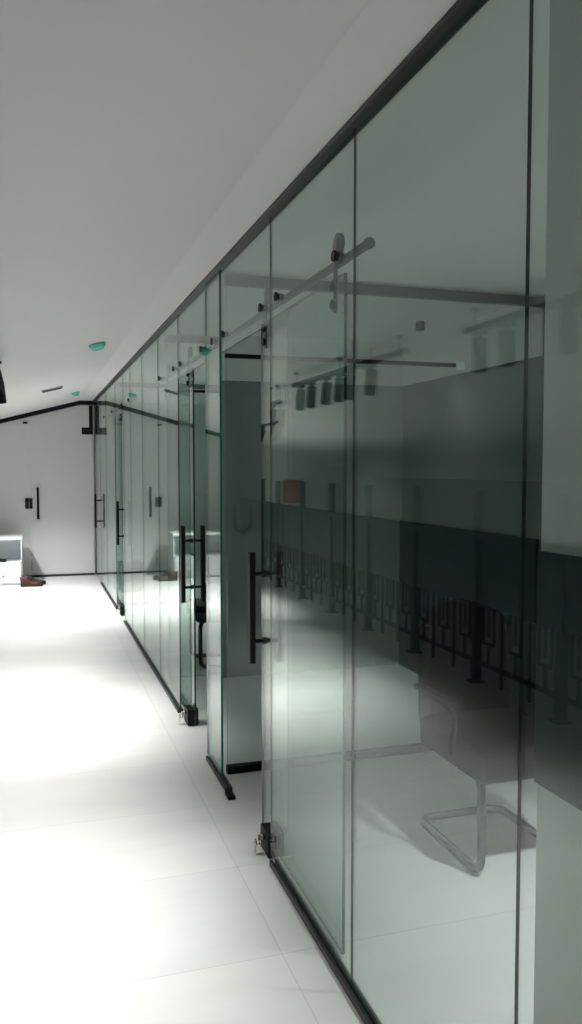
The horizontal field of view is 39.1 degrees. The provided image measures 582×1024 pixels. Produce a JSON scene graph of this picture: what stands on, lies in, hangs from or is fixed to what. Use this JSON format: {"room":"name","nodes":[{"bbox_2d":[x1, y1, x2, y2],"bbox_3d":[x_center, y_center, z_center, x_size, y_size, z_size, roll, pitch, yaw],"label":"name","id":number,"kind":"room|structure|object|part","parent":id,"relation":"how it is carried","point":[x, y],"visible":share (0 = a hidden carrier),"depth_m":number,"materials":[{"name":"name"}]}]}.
{"room":"office corridor","nodes":[
{"label":"office corridor","id":0,"kind":"room"},
{"bbox_2d":[9,402,219,574],"bbox_3d":[-4.049,-0.327,11.577,6.470,2.512,0.080,-1,3,-18],"label":"wall","id":1,"kind":"structure","parent":0,"point":[148,502],"depth_m":12.26,"materials":[{"name":"white paint"}]},
{"bbox_2d":[0,570,536,1023],"bbox_3d":[-1.736,1.369,4.355,6.470,0.100,15.400,-1,3,-18],"label":"floor","id":2,"kind":"structure","parent":0,"point":[133,890],"depth_m":3.39,"materials":[{"name":"white tile"}]},
{"bbox_2d":[0,534,22,585],"bbox_3d":[-4.121,0.646,10.962,1.020,0.635,0.517,-1,3,-18],"label":"base cabinet","id":3,"kind":"object","parent":2,"relation":"on","point":[11,570],"visible":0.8,"depth_m":10.89,"materials":[{"name":"white laminate"}]},
{"bbox_3d":[-3.816,0.809,10.820,0.480,0.275,0.018,-1,3,-18],"label":"drawer","id":4,"kind":"part","parent":3,"relation":"part of","materials":[{"name":"white laminate"}]},
{"bbox_2d":[20,577,42,586],"bbox_3d":[-3.406,0.912,10.755,0.290,0.126,0.089,-1,3,-18],"label":"shoe","id":5,"kind":"object","parent":2,"relation":"on","point":[25,582],"visible":1,"depth_m":10.72,"materials":[{"name":"brown leather"}]},
{"bbox_2d":[23,576,45,584],"bbox_3d":[-3.411,0.904,10.904,0.290,0.126,0.089,-1,3,-19],"label":"shoe","id":6,"kind":"object","parent":2,"relation":"on","point":[29,577],"visible":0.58,"depth_m":10.89,"materials":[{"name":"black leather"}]},
{"bbox_2d":[0,401,94,576],"bbox_3d":[-3.813,-0.325,11.547,2.100,2.512,0.060,-1,3,-18],"label":"wall","id":7,"kind":"structure","parent":2,"relation":"on","point":[14,472],"depth_m":11.53,"materials":[{"name":"white paint"}]},
{"bbox_3d":[-4.261,-0.208,11.418,1.166,2.233,0.012,-1,3,-18],"label":"panel","id":8,"kind":"part","parent":7,"relation":"part of","materials":[{"name":"white paint"}]},
{"bbox_3d":[-3.813,-1.302,11.494,2.100,0.556,0.060,-1,3,-18],"label":"rail","id":9,"kind":"part","parent":7,"relation":"part of","materials":[{"name":"black metal"}]},
{"bbox_2d":[28,405,94,574],"bbox_3d":[-3.269,-0.318,11.695,0.888,2.422,0.072,-1,3,-18],"label":"frosted door","id":10,"kind":"structure","parent":7,"relation":"in","point":[60,442],"depth_m":11.72,"materials":[{"name":"white glass"}]},
{"bbox_2d":[133,560,142,591],"bbox_3d":[-2.058,0.811,10.368,0.340,0.370,0.300,-1,3,-18],"label":"storage box","id":11,"kind":"object","parent":2,"relation":"on","point":[137,564],"visible":0.38,"depth_m":10.26,"materials":[{"name":"plastic"}]},
{"bbox_2d":[131,382,218,605],"bbox_3d":[-1.044,-0.205,9.427,1.840,2.500,0.040,-1,3,-18],"label":"divider","id":12,"kind":"object","parent":2,"relation":"on","point":[133,384],"visible":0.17,"depth_m":9.29,"materials":[{"name":"grey"}]},
{"bbox_3d":[-1.044,1.024,9.493,1.840,0.038,0.040,-1,3,-18],"label":"rail","id":13,"kind":"part","parent":12,"relation":"part of","materials":[{"name":"white metal"}]},
{"bbox_3d":[-1.044,-1.429,9.361,1.840,0.050,0.040,-1,3,-18],"label":"rail","id":14,"kind":"part","parent":12,"relation":"part of","materials":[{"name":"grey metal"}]},
{"bbox_2d":[164,334,220,677],"bbox_3d":[-0.708,-0.030,5.971,0.400,2.480,0.040,-1,3,-18],"label":"divider","id":15,"kind":"object","parent":2,"relation":"on","point":[167,337],"visible":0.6,"depth_m":5.89,"materials":[{"name":"grey metal"}]},
{"bbox_3d":[-0.708,-1.243,5.906,0.400,0.050,0.040,-1,3,-18],"label":"rail","id":16,"kind":"part","parent":15,"relation":"part of","materials":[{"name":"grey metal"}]},
{"bbox_2d":[187,578,220,668],"bbox_3d":[-0.499,0.717,6.561,0.601,0.969,0.534,-1,3,-18],"label":"chair","id":17,"kind":"object","parent":2,"relation":"on","point":[214,603],"visible":0.16,"depth_m":6.32,"materials":[{"name":"black metal"}]},
{"bbox_3d":[-0.537,0.775,6.552,0.520,0.130,0.450,-1,3,-18],"label":"seat","id":18,"kind":"part","parent":17,"relation":"part of","materials":[{"name":"white fabric"}]},
{"bbox_3d":[-0.509,0.760,6.560,0.553,0.883,0.433,-1,3,-18],"label":"sled frame","id":19,"kind":"part","parent":17,"relation":"part of","materials":[{"name":"black metal"}]},
{"bbox_3d":[-0.546,0.652,6.800,0.345,0.211,0.044,-1,3,-18],"label":"armrest","id":20,"kind":"part","parent":17,"relation":"part of","materials":[{"name":"white fabric"}]},
{"bbox_3d":[-0.399,0.677,6.333,0.345,0.211,0.044,-1,3,-18],"label":"armrest","id":21,"kind":"part","parent":17,"relation":"part of","materials":[{"name":"white fabric"}]},
{"bbox_2d":[225,790,235,799],"bbox_3d":[-0.287,1.336,3.865,0.036,0.018,0.075,-1,3,-18],"label":"floor guide","id":22,"kind":"object","parent":2,"relation":"on","point":[230,795],"visible":1,"depth_m":3.84,"materials":[{"name":"black metal"}]},
{"bbox_2d":[92,0,533,1023],"bbox_3d":[-1.036,-0.038,6.195,0.056,2.512,11.825,-1,3,-18],"label":"glass wall","id":23,"kind":"structure","parent":2,"relation":"on","point":[117,391],"depth_m":2.92,"materials":[{"name":"grey"}]},
{"bbox_2d":[94,398,100,580],"bbox_3d":[-2.710,-0.305,11.364,0.077,2.468,0.896,-1,3,-18],"label":"door","id":24,"kind":"structure","parent":23,"relation":"in","point":[96,403],"depth_m":11.29,"materials":[{"name":"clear glass"}]},
{"bbox_3d":[-2.407,-0.277,10.514,0.007,2.466,0.898,-1,3,-18],"label":"glass pane","id":25,"kind":"part","parent":23,"relation":"part of","materials":[{"name":"grey"}]},
{"bbox_3d":[-2.090,-0.223,9.514,0.007,2.466,1.198,-1,3,-18],"label":"glass pane","id":26,"kind":"part","parent":23,"relation":"part of","materials":[{"name":"grey"}]},
{"bbox_3d":[-1.789,-1.206,8.507,0.007,0.396,0.798,-1,3,-18],"label":"glass pane","id":27,"kind":"part","parent":23,"relation":"part of","materials":[{"name":"grey"}]},
{"bbox_2d":[103,396,137,418],"bbox_3d":[-1.889,-1.116,8.926,0.079,0.041,2.962,-1,3,-18],"label":"sliding rail","id":28,"kind":"object","parent":23,"relation":"attached to","point":[135,397],"visible":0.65,"depth_m":7.63,"materials":[{"name":"grey metal"}]},
{"bbox_2d":[115,413,124,615],"bbox_3d":[-1.898,-0.073,9.016,0.161,2.267,1.000,-1,3,-18],"label":"sliding door","id":29,"kind":"structure","parent":28,"relation":"hanging from","point":[119,419],"depth_m":8.81,"materials":[{"name":"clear glass"}]},
{"bbox_3d":[-1.574,-0.136,7.886,0.007,2.466,0.618,-1,3,-18],"label":"glass pane","id":30,"kind":"part","parent":23,"relation":"part of","materials":[{"name":"grey"}]},
{"bbox_3d":[-1.352,-0.099,7.187,0.007,2.466,0.848,-1,3,-18],"label":"glass pane","id":31,"kind":"part","parent":23,"relation":"part of","materials":[{"name":"grey"}]},
{"bbox_3d":[-1.090,-0.054,6.359,0.007,2.466,0.888,-1,3,-18],"label":"glass pane","id":32,"kind":"part","parent":23,"relation":"part of","materials":[{"name":"grey"}]},
{"bbox_3d":[-0.827,-0.010,5.530,0.007,2.466,0.848,-1,3,-18],"label":"glass pane","id":33,"kind":"part","parent":23,"relation":"part of","materials":[{"name":"grey"}]},
{"bbox_2d":[158,344,217,382],"bbox_3d":[-0.691,-0.913,5.147,0.079,0.041,1.802,-1,3,-18],"label":"sliding rail","id":34,"kind":"object","parent":23,"relation":"attached to","point":[201,354],"visible":0.94,"depth_m":4.97,"materials":[{"name":"grey metal"}]},
{"bbox_2d":[165,346,204,725],"bbox_3d":[-0.727,0.125,5.323,0.161,2.267,0.960,-1,3,-18],"label":"sliding door","id":35,"kind":"structure","parent":34,"relation":"hanging from","point":[190,714],"depth_m":4.92,"materials":[{"name":"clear glass"}]},
{"bbox_3d":[-0.719,0.189,5.329,0.010,2.128,0.960,-1,3,-18],"label":"glass","id":36,"kind":"part","parent":35,"relation":"part of","materials":[{"name":"grey"}]},
{"bbox_3d":[-0.569,-0.999,4.661,0.007,0.396,0.858,-1,3,-18],"label":"glass pane","id":37,"kind":"part","parent":23,"relation":"part of","materials":[{"name":"grey"}]},
{"bbox_3d":[-0.390,0.065,4.145,0.011,2.466,0.338,-1,3,-18],"label":"glass pane","id":38,"kind":"part","parent":23,"relation":"part of","materials":[{"name":"teal"}]},
{"bbox_3d":[-0.207,-0.938,3.519,0.007,0.396,0.858,-1,3,-18],"label":"glass pane","id":39,"kind":"part","parent":23,"relation":"part of","materials":[{"name":"grey"}]},
{"bbox_3d":[-1.038,-1.284,6.125,0.050,0.015,11.820,-1,3,-18],"label":"rail","id":40,"kind":"part","parent":23,"relation":"part of","materials":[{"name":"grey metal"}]},
{"bbox_2d":[210,237,374,345],"bbox_3d":[-0.095,-0.812,3.267,0.079,0.041,1.972,-1,3,-18],"label":"sliding rail","id":41,"kind":"object","parent":23,"relation":"attached to","point":[368,243],"visible":0.96,"depth_m":2.90,"materials":[{"name":"grey metal"}]},
{"bbox_2d":[248,233,346,954],"bbox_3d":[0.015,0.251,2.983,0.161,2.267,0.945,-1,3,-18],"label":"sliding door","id":42,"kind":"structure","parent":41,"relation":"hanging from","point":[264,838],"depth_m":3.28,"materials":[{"name":"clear glass"}]},
{"bbox_3d":[-0.135,0.254,3.380,0.056,0.028,0.028,-1,3,-18],"label":"post","id":43,"kind":"part","parent":42,"relation":"part of","materials":[{"name":"black metal"}]},
{"bbox_3d":[-0.135,0.534,3.395,0.056,0.028,0.028,-1,3,-18],"label":"post","id":44,"kind":"part","parent":42,"relation":"part of","materials":[{"name":"black metal"}]},
{"bbox_3d":[-0.074,0.253,3.399,0.056,0.028,0.028,-1,3,-18],"label":"post","id":45,"kind":"part","parent":42,"relation":"part of","materials":[{"name":"black metal"}]},
{"bbox_3d":[-0.074,0.533,3.414,0.056,0.028,0.028,-1,3,-18],"label":"post","id":46,"kind":"part","parent":42,"relation":"part of","materials":[{"name":"black metal"}]},
{"bbox_3d":[0.051,0.139,2.760,0.007,2.466,0.848,-1,3,-18],"label":"glass pane","id":47,"kind":"part","parent":23,"relation":"part of","materials":[{"name":"grey"}]},
{"bbox_3d":[0.308,0.182,1.951,0.007,2.466,0.848,-1,3,-18],"label":"glass pane","id":48,"kind":"part","parent":23,"relation":"part of","materials":[{"name":"grey"}]},
{"bbox_3d":[0.584,0.229,1.080,0.007,2.466,0.978,-1,3,-18],"label":"glass pane","id":49,"kind":"part","parent":23,"relation":"part of","materials":[{"name":"grey"}]},
{"bbox_2d":[224,274,544,774],"bbox_3d":[0.554,0.065,4.381,1.845,2.500,0.040,-1,3,-18],"label":"frame","id":50,"kind":"object","parent":2,"relation":"on","point":[234,280],"visible":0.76,"depth_m":4.29,"materials":[{"name":"grey metal"}]},
{"bbox_3d":[0.554,0.075,4.381,1.837,2.440,0.010,-1,3,-18],"label":"pane","id":51,"kind":"part","parent":50,"relation":"part of","materials":[{"name":"clear glass"}]},
{"bbox_3d":[0.554,1.295,4.447,1.845,0.038,0.040,-1,3,-18],"label":"rail","id":52,"kind":"part","parent":50,"relation":"part of","materials":[{"name":"black metal"}]},
{"bbox_3d":[0.554,-1.158,4.315,1.845,0.050,0.040,-1,3,-18],"label":"rail","id":53,"kind":"part","parent":50,"relation":"part of","materials":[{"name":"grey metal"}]},
{"bbox_2d":[414,599,535,872],"bbox_3d":[0.829,0.887,3.399,0.534,0.969,0.601,-1,3,-18],"label":"chair","id":54,"kind":"object","parent":2,"relation":"on","point":[466,717],"visible":0.83,"depth_m":3.54,"materials":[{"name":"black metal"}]},
{"bbox_3d":[0.587,0.837,3.349,0.044,0.211,0.345,-1,3,-18],"label":"armrest","id":55,"kind":"part","parent":54,"relation":"part of","materials":[{"name":"black fabric"}]},
{"bbox_3d":[0.755,0.650,3.620,0.460,0.534,0.124,-1,3,-18],"label":"backrest","id":56,"kind":"part","parent":54,"relation":"part of","materials":[{"name":"black fabric"}]},
{"bbox_3d":[0.841,0.946,3.364,0.450,0.130,0.520,-1,3,-18],"label":"seat","id":57,"kind":"part","parent":54,"relation":"part of","materials":[{"name":"black fabric"}]},
{"bbox_3d":[1.054,0.829,3.496,0.044,0.211,0.345,-1,3,-18],"label":"armrest","id":58,"kind":"part","parent":54,"relation":"part of","materials":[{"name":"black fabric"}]},
{"bbox_2d":[0,0,549,418],"bbox_3d":[-1.736,-0.667,4.246,6.470,1.222,15.400,-1,3,-18],"label":"ceiling","id":59,"kind":"structure","parent":0,"point":[141,141],"depth_m":2.52,"materials":[{"name":"white paint"}]},
{"bbox_2d":[42,386,62,392],"bbox_3d":[-2.536,-1.302,8.706,0.216,0.073,0.100,-1,3,-18],"label":"ceiling vent","id":60,"kind":"object","parent":59,"relation":"in","point":[59,387],"visible":1,"depth_m":8.67,"materials":[{"name":"grey plastic"}]},
{"bbox_2d":[89,342,105,350],"bbox_3d":[-1.418,-1.212,5.998,0.122,0.068,0.123,-1,3,-10],"label":"smoke detector","id":61,"kind":"object","parent":59,"relation":"attached to","point":[100,345],"visible":1,"depth_m":5.96,"materials":[{"name":"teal plastic"}]},
{"bbox_2d":[416,321,424,330],"bbox_3d":[0.851,-1.225,5.404,0.060,0.055,0.060,-1,3,-18],"label":"recessed light","id":62,"kind":"object","parent":59,"relation":"in","point":[420,325],"visible":1,"depth_m":5.38,"materials":[{"name":"black metal"}]},
{"bbox_3d":[-1.730,-0.934,4.759,0.039,0.109,2.000,-1,3,-18],"label":"track","id":63,"kind":"object","parent":59,"relation":"attached to","visible":0},
{"bbox_2d":[0,371,3,396],"bbox_3d":[-1.795,-0.797,4.997,0.084,0.190,0.091,-1,3,-18],"label":"spotlight","id":64,"kind":"object","parent":63,"relation":"attached to","point":[2,393],"visible":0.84,"depth_m":4.99,"materials":[{"name":"black metal"}]},
{"bbox_2d":[0,377,5,400],"bbox_3d":[-1.891,-0.814,5.301,0.084,0.190,0.091,-1,3,-18],"label":"spotlight","id":65,"kind":"object","parent":63,"relation":"attached to","point":[2,398],"visible":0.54,"depth_m":5.29,"materials":[{"name":"black metal"}]},
{"bbox_2d":[0,381,6,403],"bbox_3d":[-1.967,-0.826,5.539,0.084,0.190,0.091,-1,3,-18],"label":"spotlight","id":66,"kind":"object","parent":63,"relation":"attached to","point":[3,401],"visible":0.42,"depth_m":5.54,"materials":[{"name":"black metal"}]},
{"bbox_2d":[222,380,402,677],"bbox_3d":[0.173,-0.041,6.250,1.440,2.512,0.080,-1,3,-18],"label":"wall","id":67,"kind":"structure","parent":0,"point":[308,418],"depth_m":6.22,"materials":[{"name":"clear glass"}]},
{"bbox_2d":[233,505,252,534],"bbox_3d":[-0.352,0.057,6.043,0.149,0.218,0.007,-1,3,-18],"label":"wall letter","id":68,"kind":"structure","parent":67,"relation":"attached to","point":[236,528],"depth_m":6.04,"materials":[{"name":"grey plastic"}]},
{"bbox_2d":[222,335,402,385],"bbox_3d":[0.182,-1.129,6.146,1.428,0.327,0.012,-1,3,-18],"label":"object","id":69,"kind":"structure","parent":67,"relation":"attached to","point":[233,369],"depth_m":6.13,"materials":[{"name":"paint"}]},
{"bbox_2d":[402,308,544,550],"bbox_3d":[0.243,-0.166,8.577,0.100,2.512,8.200,-1,3,-18],"label":"wall","id":70,"kind":"structure","parent":0,"point":[462,468],"depth_m":5.34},
{"bbox_2d":[399,520,538,719],"bbox_3d":[1.137,0.681,5.597,0.020,1.140,1.820,-1,3,-18],"label":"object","id":71,"kind":"structure","parent":70,"relation":"attached to","point":[438,564],"depth_m":5.43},
{"bbox_2d":[402,306,543,385],"bbox_3d":[1.142,-1.095,5.498,0.012,0.327,1.830,-1,3,-18],"label":"trim","id":72,"kind":"structure","parent":70,"relation":"attached to","point":[497,338],"depth_m":5.28,"materials":[{"name":"white paint"}]},
{"bbox_2d":[533,0,581,1023],"bbox_3d":[1.235,0.316,-0.406,0.100,2.512,4.450,-1,3,-18],"label":"wall","id":73,"kind":"structure","parent":0,"point":[558,892],"depth_m":1.62,"materials":[{"name":"white paint"}]},
{"bbox_2d":[534,551,581,810],"bbox_3d":[1.182,0.433,-0.421,0.015,0.480,4.440,-1,3,-18],"label":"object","id":74,"kind":"structure","parent":73,"relation":"attached to","point":[558,686],"depth_m":1.61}
]}

